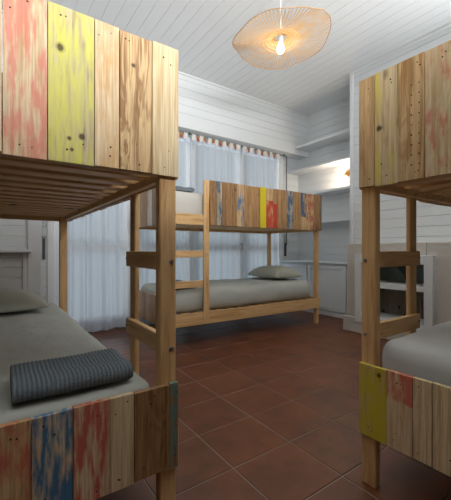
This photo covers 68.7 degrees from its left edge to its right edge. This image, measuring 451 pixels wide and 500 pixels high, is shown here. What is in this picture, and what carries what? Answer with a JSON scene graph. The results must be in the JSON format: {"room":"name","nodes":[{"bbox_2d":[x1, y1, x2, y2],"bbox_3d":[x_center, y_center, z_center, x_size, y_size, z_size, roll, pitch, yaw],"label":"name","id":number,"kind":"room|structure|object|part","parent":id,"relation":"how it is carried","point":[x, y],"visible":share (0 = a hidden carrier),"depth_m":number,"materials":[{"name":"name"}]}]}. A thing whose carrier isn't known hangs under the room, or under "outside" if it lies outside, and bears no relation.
{"room":"dormitory","nodes":[
{"label":"dormitory","id":0,"kind":"room"},
{"bbox_2d":[0,13,308,302],"bbox_3d":[-0.779,-0.655,4.178,5.230,3.130,0.348,0,0,-35],"label":"wall","id":1,"kind":"structure","parent":0,"point":[206,110],"depth_m":4.50,"materials":[{"name":"white paint"}]},
{"bbox_2d":[0,249,31,252],"bbox_3d":[-2.406,0.010,3.045,1.065,0.030,0.090,0,0,-35],"label":"trim","id":2,"kind":"structure","parent":1,"relation":"attached to","point":[1,250],"depth_m":3.23,"materials":[{"name":"white paint"}]},
{"bbox_2d":[23,253,27,289],"bbox_3d":[-2.034,0.468,3.350,0.045,0.885,0.020,0,0,-35],"label":"trim","id":3,"kind":"structure","parent":1,"relation":"attached to","point":[25,255],"depth_m":3.34,"materials":[{"name":"white paint"}]},
{"bbox_2d":[28,220,40,296],"bbox_3d":[-1.964,-0.315,3.394,0.120,2.450,0.028,0,0,-35],"label":"trim","id":4,"kind":"structure","parent":1,"relation":"attached to","point":[34,226],"depth_m":3.38,"materials":[{"name":"white paint"}]},
{"bbox_2d":[43,221,44,259],"bbox_3d":[-1.898,-0.719,3.448,0.024,1.638,0.014,0,0,-35],"label":"strap","id":5,"kind":"object","parent":1,"relation":"attached to","point":[43,221],"visible":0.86,"depth_m":3.44,"materials":[{"name":"grey plastic"}]},
{"bbox_2d":[47,221,54,303],"bbox_3d":[-1.849,-0.315,3.492,0.070,2.450,0.040,0,0,-35],"label":"trim","id":6,"kind":"structure","parent":1,"relation":"attached to","point":[50,224],"depth_m":3.48,"materials":[{"name":"white paint"}]},
{"bbox_2d":[55,200,129,316],"bbox_3d":[-1.503,-0.320,3.764,0.826,2.420,0.045,0,0,-35],"label":"window","id":7,"kind":"structure","parent":1,"relation":"in","point":[56,222],"depth_m":3.54,"materials":[{"name":"white paint"}]},
{"bbox_2d":[2,10,308,117],"bbox_3d":[-0.678,-2.209,4.034,5.030,0.022,0.020,0,0,-35],"label":"trim","id":8,"kind":"structure","parent":1,"relation":"attached to","point":[179,72],"depth_m":4.62,"materials":[{"name":"white paint"}]},
{"bbox_2d":[190,137,234,270],"bbox_3d":[-0.144,-0.320,4.718,0.826,2.420,0.045,0,0,-35],"label":"window","id":9,"kind":"structure","parent":1,"relation":"in","point":[190,137],"depth_m":4.47,"materials":[{"name":"white paint"}]},
{"bbox_2d":[179,131,286,156],"bbox_3d":[-0.446,-1.524,4.340,3.500,0.030,0.026,0,0,-35],"label":"curtain rod","id":10,"kind":"object","parent":1,"relation":"attached to","point":[179,131],"visible":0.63,"depth_m":4.73,"materials":[{"name":"grey"}]},
{"bbox_2d":[67,201,128,331],"bbox_3d":[-1.426,-0.314,3.642,0.715,2.424,0.079,0,0,-35],"label":"curtain","id":11,"kind":"object","parent":10,"relation":"hanging from","point":[97,242],"visible":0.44,"depth_m":3.68,"materials":[{"name":"white fabric"}]},
{"bbox_2d":[139,131,189,324],"bbox_3d":[-0.795,-0.314,4.088,0.800,2.424,0.072,0,0,-35],"label":"curtain","id":12,"kind":"object","parent":10,"relation":"hanging from","point":[147,238],"visible":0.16,"depth_m":4.25,"materials":[{"name":"white fabric"}]},
{"bbox_2d":[190,134,240,311],"bbox_3d":[-0.122,-0.314,4.564,0.850,2.424,0.080,0,0,-35],"label":"curtain","id":13,"kind":"object","parent":10,"relation":"hanging from","point":[209,161],"visible":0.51,"depth_m":4.56,"materials":[{"name":"white fabric"}]},
{"bbox_2d":[242,146,279,277],"bbox_3d":[0.550,-0.314,5.030,0.785,2.424,0.079,0,0,-35],"label":"curtain","id":14,"kind":"object","parent":10,"relation":"hanging from","point":[259,169],"visible":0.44,"depth_m":4.97,"materials":[{"name":"white fabric"}]},
{"bbox_2d":[240,148,275,278],"bbox_3d":[0.546,-0.320,5.180,0.826,2.420,0.084,0,0,-35],"label":"window","id":15,"kind":"structure","parent":1,"relation":"in","point":[241,234],"depth_m":4.96,"materials":[{"name":"white paint"}]},
{"bbox_2d":[279,156,282,259],"bbox_3d":[0.908,-0.315,5.429,0.070,2.450,0.040,0,0,-35],"label":"trim","id":16,"kind":"structure","parent":1,"relation":"attached to","point":[281,157],"depth_m":5.41,"materials":[{"name":"white paint"}]},
{"bbox_2d":[284,157,286,255],"bbox_3d":[0.995,-0.720,5.463,0.026,1.639,0.044,0,0,-35],"label":"strap","id":17,"kind":"object","parent":1,"relation":"attached to","point":[285,244],"visible":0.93,"depth_m":5.44,"materials":[{"name":"grey"}]},
{"bbox_2d":[2,0,450,115],"bbox_3d":[0.642,-2.270,2.156,5.230,0.100,5.290,0,0,-35],"label":"ceiling","id":18,"kind":"structure","parent":0,"point":[203,32],"depth_m":3.38,"materials":[{"name":"white paint"}]},
{"bbox_2d":[232,0,330,69],"bbox_3d":[0.434,-1.884,2.600,0.762,0.672,0.762,0,0,-35],"label":"pendant lamp","id":19,"kind":"object","parent":18,"relation":"hanging from","point":[280,49],"visible":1,"depth_m":2.57,"materials":[{"name":"beige wicker"}]},
{"bbox_2d":[278,35,282,43],"bbox_3d":[0.434,-1.657,2.600,0.040,0.047,0.040,0,0,-35],"label":"socket","id":20,"kind":"object","parent":19,"relation":"attached to","point":[280,38],"depth_m":2.58,"materials":[{"name":"white"}]},
{"bbox_3d":[0.434,-1.591,2.600,0.062,0.085,0.062,0,0,-35],"label":"bulb","id":21,"kind":"part","parent":19,"relation":"part of","materials":[{"name":"beige glass"}]},
{"bbox_2d":[30,310,450,499],"bbox_3d":[0.648,0.960,2.148,5.230,0.100,5.270,0,0,-35],"label":"floor","id":22,"kind":"structure","parent":0,"point":[268,405],"depth_m":1.78,"materials":[{"name":"tile"}]},
{"bbox_2d":[0,0,177,499],"bbox_3d":[-1.123,0.117,1.667,0.981,1.587,2.062,0,0,-35],"label":"bunk bed","id":23,"kind":"object","parent":22,"relation":"on","point":[90,106],"visible":0.98,"depth_m":0.97,"materials":[{"name":"brown wood"}]},
{"bbox_3d":[-1.719,-0.289,2.498,0.938,0.102,0.017,0,0,-35],"label":"rail","id":24,"kind":"part","parent":23,"relation":"part of","materials":[{"name":"brown wood"}]},
{"bbox_3d":[-1.342,0.138,2.729,0.058,1.545,0.037,0,0,-35],"label":"post","id":25,"kind":"part","parent":23,"relation":"part of","materials":[{"name":"brown wood"}]},
{"bbox_2d":[0,304,149,470],"bbox_3d":[-1.125,0.512,1.652,0.807,0.188,1.980,0,0,-35],"label":"mattress","id":26,"kind":"object","parent":23,"relation":"on","point":[49,332],"visible":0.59,"depth_m":1.39,"materials":[{"name":"grey fabric"}]},
{"bbox_2d":[0,288,48,312],"bbox_3d":[-1.582,0.337,2.190,0.680,0.150,0.440,0,0,-37],"label":"pillow","id":27,"kind":"object","parent":26,"relation":"on","point":[11,300],"visible":1,"depth_m":2.15,"materials":[{"name":"grey fabric"}]},
{"bbox_2d":[10,348,132,403],"bbox_3d":[-0.490,0.387,1.051,0.325,0.055,0.231,0,0,-34],"label":"folded blanket","id":28,"kind":"object","parent":26,"relation":"on","point":[29,381],"visible":1,"depth_m":0.99,"materials":[{"name":"grey fabric"}]},
{"bbox_3d":[-0.555,-0.259,0.842,0.823,0.042,0.018,0,0,-35],"label":"rail","id":29,"kind":"part","parent":23,"relation":"part of","materials":[{"name":"brown wood"}]},
{"bbox_3d":[-0.544,0.573,0.826,0.938,0.279,0.020,0,0,-35],"label":"panel","id":30,"kind":"part","parent":23,"relation":"part of","materials":[{"name":"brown wood"}]},
{"bbox_3d":[-0.544,-0.448,0.827,0.938,0.422,0.020,0,0,-35],"label":"panel","id":31,"kind":"part","parent":23,"relation":"part of","materials":[{"name":"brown wood"}]},
{"bbox_3d":[-0.862,-0.457,2.132,0.020,0.440,1.601,0,0,-35],"label":"panel","id":32,"kind":"part","parent":23,"relation":"part of","materials":[{"name":"brown wood"}]},
{"bbox_3d":[-0.748,-0.289,1.944,0.010,0.102,2.041,0,0,-35],"label":"rail","id":33,"kind":"part","parent":23,"relation":"part of","materials":[{"name":"brown wood"}]},
{"bbox_3d":[-0.396,0.019,1.440,0.020,1.388,0.060,0,0,-35],"label":"ladder post","id":34,"kind":"part","parent":23,"relation":"part of","materials":[{"name":"brown wood"}]},
{"bbox_3d":[-0.200,0.138,1.103,0.058,1.545,0.037,0,0,-35],"label":"post","id":35,"kind":"part","parent":23,"relation":"part of","materials":[{"name":"brown wood"}]},
{"bbox_2d":[139,180,321,327],"bbox_3d":[0.059,0.117,3.913,2.062,1.587,0.981,0,0,-34],"label":"bunk bed","id":36,"kind":"object","parent":22,"relation":"on","point":[227,207],"visible":0.68,"depth_m":3.47,"materials":[{"name":"brown wood"}]},
{"bbox_3d":[-0.797,0.573,3.357,0.020,0.279,0.938,0,0,-34],"label":"panel","id":37,"kind":"part","parent":36,"relation":"part of","materials":[{"name":"brown wood"}]},
{"bbox_3d":[-0.797,-0.448,3.357,0.020,0.422,0.938,0,0,-34],"label":"panel","id":38,"kind":"part","parent":36,"relation":"part of","materials":[{"name":"brown wood"}]},
{"bbox_2d":[176,191,202,214],"bbox_3d":[0.053,-0.428,3.921,1.938,0.279,0.862,0,0,-34],"label":"mattress","id":39,"kind":"object","parent":36,"relation":"on","point":[186,202],"visible":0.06,"depth_m":3.15,"materials":[{"name":"grey fabric"}]},
{"bbox_2d":[176,186,194,192],"bbox_3d":[-0.517,-0.591,3.338,0.265,0.045,0.400,0,0,-34],"label":"towel","id":40,"kind":"object","parent":39,"relation":"on","point":[178,188],"visible":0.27,"depth_m":3.19,"materials":[{"name":"grey fabric"}]},
{"bbox_3d":[-0.187,0.019,3.193,0.060,1.388,0.020,0,0,-34],"label":"ladder post","id":41,"kind":"part","parent":36,"relation":"part of","materials":[{"name":"brown wood"}]},
{"bbox_2d":[141,277,309,312],"bbox_3d":[0.060,0.486,3.926,1.949,0.242,0.867,0,0,-34],"label":"mattress","id":42,"kind":"object","parent":36,"relation":"on","point":[223,293],"visible":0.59,"depth_m":3.58,"materials":[{"name":"grey fabric"}]},
{"bbox_2d":[247,265,301,278],"bbox_3d":[0.629,0.281,4.304,0.440,0.160,0.600,0,0,-34],"label":"pillow","id":43,"kind":"object","parent":42,"relation":"on","point":[268,271],"visible":1,"depth_m":4.13,"materials":[{"name":"grey fabric"}]},
{"bbox_3d":[0.325,-0.289,3.532,2.041,0.102,0.010,0,0,-34],"label":"rail","id":44,"kind":"part","parent":36,"relation":"part of","materials":[{"name":"brown wood"}]},
{"bbox_3d":[0.325,0.655,3.532,2.041,0.120,0.010,0,0,-34],"label":"rail","id":45,"kind":"part","parent":36,"relation":"part of","materials":[{"name":"brown wood"}]},
{"bbox_3d":[0.516,-0.457,3.640,1.601,0.440,0.020,0,0,-34],"label":"panel","id":46,"kind":"part","parent":36,"relation":"part of","materials":[{"name":"brown wood"}]},
{"bbox_3d":[0.638,0.138,4.840,0.037,1.545,0.058,0,0,-34],"label":"post","id":47,"kind":"part","parent":36,"relation":"part of","materials":[{"name":"brown wood"}]},
{"bbox_3d":[0.905,-0.289,4.487,0.017,0.102,0.938,0,0,-34],"label":"rail","id":48,"kind":"part","parent":36,"relation":"part of","materials":[{"name":"brown wood"}]},
{"bbox_3d":[1.126,0.138,4.105,0.037,1.545,0.058,0,0,-34],"label":"post","id":49,"kind":"part","parent":36,"relation":"part of","materials":[{"name":"brown wood"}]},
{"bbox_2d":[279,262,307,311],"bbox_3d":[1.224,0.550,5.263,0.504,0.720,0.633,0,0,-35],"label":"base cabinet","id":50,"kind":"object","parent":22,"relation":"on","point":[302,268],"visible":0.24,"depth_m":4.98,"materials":[{"name":"white paint"}]},
{"bbox_3d":[1.025,0.522,5.123,0.020,0.625,0.609,0,0,-35],"label":"door","id":51,"kind":"part","parent":50,"relation":"part of","materials":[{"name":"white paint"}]},
{"bbox_2d":[308,263,347,318],"bbox_3d":[1.635,0.550,4.677,0.504,0.720,0.795,0,0,-35],"label":"base cabinet","id":52,"kind":"object","parent":22,"relation":"on","point":[332,277],"depth_m":4.50,"materials":[{"name":"white paint"}]},
{"bbox_2d":[279,259,347,264],"bbox_3d":[1.445,0.176,4.932,0.522,0.028,1.430,0,0,-35],"label":"countertop","id":53,"kind":"structure","parent":52,"relation":"on","point":[296,260],"depth_m":4.80,"materials":[{"name":"white paint"}]},
{"bbox_3d":[1.643,0.550,4.277,0.042,0.720,0.130,0,0,-35],"label":"cabinet filler","id":54,"kind":"part","parent":52,"relation":"part of","materials":[{"name":"white wood"}]},
{"bbox_2d":[343,242,450,339],"bbox_3d":[1.862,0.417,3.359,0.409,0.985,1.275,0,0,-35],"label":"fireplace","id":55,"kind":"object","parent":22,"relation":"on","point":[433,274],"visible":0.61,"depth_m":3.38,"materials":[{"name":"paint"}]},
{"bbox_2d":[361,280,423,292],"bbox_3d":[1.799,0.370,3.440,0.379,0.050,0.668,0,0,-35],"label":"niche shelf","id":56,"kind":"object","parent":55,"relation":"attached to","point":[384,284],"depth_m":3.34,"materials":[{"name":"white wood"}]},
{"bbox_3d":[1.683,0.416,3.335,0.090,0.737,0.789,0,0,-35],"label":"niche frame","id":57,"kind":"part","parent":55,"relation":"part of","materials":[{"name":"white wood"}]},
{"bbox_3d":[1.946,0.233,3.543,0.020,0.223,0.666,0,0,-35],"label":"plate","id":58,"kind":"part","parent":55,"relation":"part of","materials":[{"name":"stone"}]},
{"bbox_2d":[359,40,450,488],"bbox_3d":[1.626,0.117,1.505,2.062,1.587,0.981,0,0,-35],"label":"bunk bed","id":59,"kind":"object","parent":22,"relation":"on","point":[405,107],"visible":0.99,"depth_m":1.20,"materials":[{"name":"brown wood"}]},
{"bbox_3d":[0.567,0.138,1.287,0.037,1.545,0.058,0,0,-35],"label":"post","id":60,"kind":"part","parent":59,"relation":"part of","materials":[{"name":"brown wood"}]},
{"bbox_3d":[1.367,-0.289,1.892,2.041,0.102,0.010,0,0,-35],"label":"rail","id":61,"kind":"part","parent":59,"relation":"part of","materials":[{"name":"brown wood"}]},
{"bbox_3d":[0.797,0.573,0.910,0.020,0.280,0.938,0,0,-35],"label":"panel","id":62,"kind":"part","parent":59,"relation":"part of","materials":[{"name":"brown wood"}]},
{"bbox_3d":[0.797,-0.448,0.910,0.020,0.422,0.938,0,0,-35],"label":"panel","id":63,"kind":"part","parent":59,"relation":"part of","materials":[{"name":"brown wood"}]},
{"bbox_3d":[0.866,0.019,1.537,0.060,1.388,0.020,0,0,-35],"label":"ladder post","id":64,"kind":"part","parent":59,"relation":"part of","materials":[{"name":"brown wood"}]},
{"bbox_3d":[0.813,-0.259,0.921,0.018,0.042,0.823,0,0,-35],"label":"rail","id":65,"kind":"part","parent":59,"relation":"part of","materials":[{"name":"brown wood"}]},
{"bbox_2d":[382,321,450,386],"bbox_3d":[1.633,0.471,1.498,1.954,0.270,0.878,0,0,-35],"label":"mattress","id":66,"kind":"object","parent":59,"relation":"on","point":[424,354],"visible":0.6,"depth_m":1.21,"materials":[{"name":"grey cotton fabric"}]},
{"bbox_3d":[1.538,-0.457,2.030,1.601,0.440,0.020,0,0,-35],"label":"panel","id":67,"kind":"part","parent":59,"relation":"part of","materials":[{"name":"brown wood"}]},
{"bbox_2d":[298,100,349,260],"bbox_3d":[1.704,-0.655,5.106,0.100,3.130,1.644,0,0,-35],"label":"wall niche","id":68,"kind":"object","parent":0,"point":[334,238],"visible":0.16,"depth_m":5.15,"materials":[{"name":"white paint"}]},
{"bbox_2d":[288,156,349,175],"bbox_3d":[1.556,-1.290,5.003,0.260,0.030,1.442,0,0,-35],"label":"wall shelf","id":69,"kind":"object","parent":68,"relation":"attached to","point":[344,160],"visible":0.58,"depth_m":5.04,"materials":[{"name":"white paint"}]},
{"bbox_2d":[295,128,349,151],"bbox_3d":[1.599,-1.643,4.898,0.310,0.035,1.222,0,0,-35],"label":"wall shelf","id":70,"kind":"object","parent":68,"relation":"attached to","point":[344,135],"visible":0.58,"depth_m":4.94,"materials":[{"name":"white paint"}]},
{"bbox_2d":[306,185,349,195],"bbox_3d":[1.556,-0.875,5.003,0.260,0.040,1.442,0,0,-35],"label":"wall shelf","id":71,"kind":"object","parent":68,"relation":"attached to","point":[343,189],"visible":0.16,"depth_m":4.87,"materials":[{"name":"white paint"}]},
{"bbox_2d":[322,218,349,223],"bbox_3d":[1.569,-0.427,5.011,0.230,0.025,1.442,0,0,-35],"label":"wall shelf","id":72,"kind":"object","parent":68,"relation":"attached to","point":[348,219],"visible":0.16,"depth_m":4.81,"materials":[{"name":"white paint"}]},
{"bbox_2d":[342,170,349,183],"bbox_3d":[1.764,-1.072,4.827,0.122,0.204,0.089,0,0,-35],"label":"wall lamp","id":73,"kind":"object","parent":68,"relation":"attached to","point":[347,173],"visible":0.97,"depth_m":4.80,"materials":[{"name":"gold metal"}]},
{"bbox_3d":[1.749,-1.026,4.816,0.084,0.112,0.084,0,0,-35],"label":"lamp shade","id":74,"kind":"part","parent":73,"relation":"part of","materials":[{"name":"beige"}]},
{"bbox_2d":[353,26,450,242],"bbox_3d":[2.937,-0.655,2.813,0.720,3.130,3.726,0,0,-35],"label":"wall","id":75,"kind":"structure","parent":0,"point":[433,222],"depth_m":3.67,"materials":[{"name":"white paint"}]},
{"bbox_2d":[308,98,349,116],"bbox_3d":[1.718,-2.209,4.982,0.020,0.022,1.224,0,0,-35],"label":"trim","id":76,"kind":"structure","parent":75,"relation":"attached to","point":[349,98],"depth_m":5.11,"materials":[{"name":"white paint"}]},
{"bbox_2d":[350,74,353,242],"bbox_3d":[1.585,-0.655,4.126,0.042,3.130,0.047,0,0,-35],"label":"trim","id":77,"kind":"structure","parent":75,"relation":"attached to","point":[351,75],"depth_m":4.11,"materials":[{"name":"white paint"}]},
{"bbox_2d":[349,22,450,74],"bbox_3d":[2.599,-2.205,2.649,0.022,0.030,3.646,0,0,-35],"label":"trim","id":78,"kind":"structure","parent":75,"relation":"attached to","point":[448,24],"depth_m":3.61,"materials":[{"name":"white paint"}]}
]}

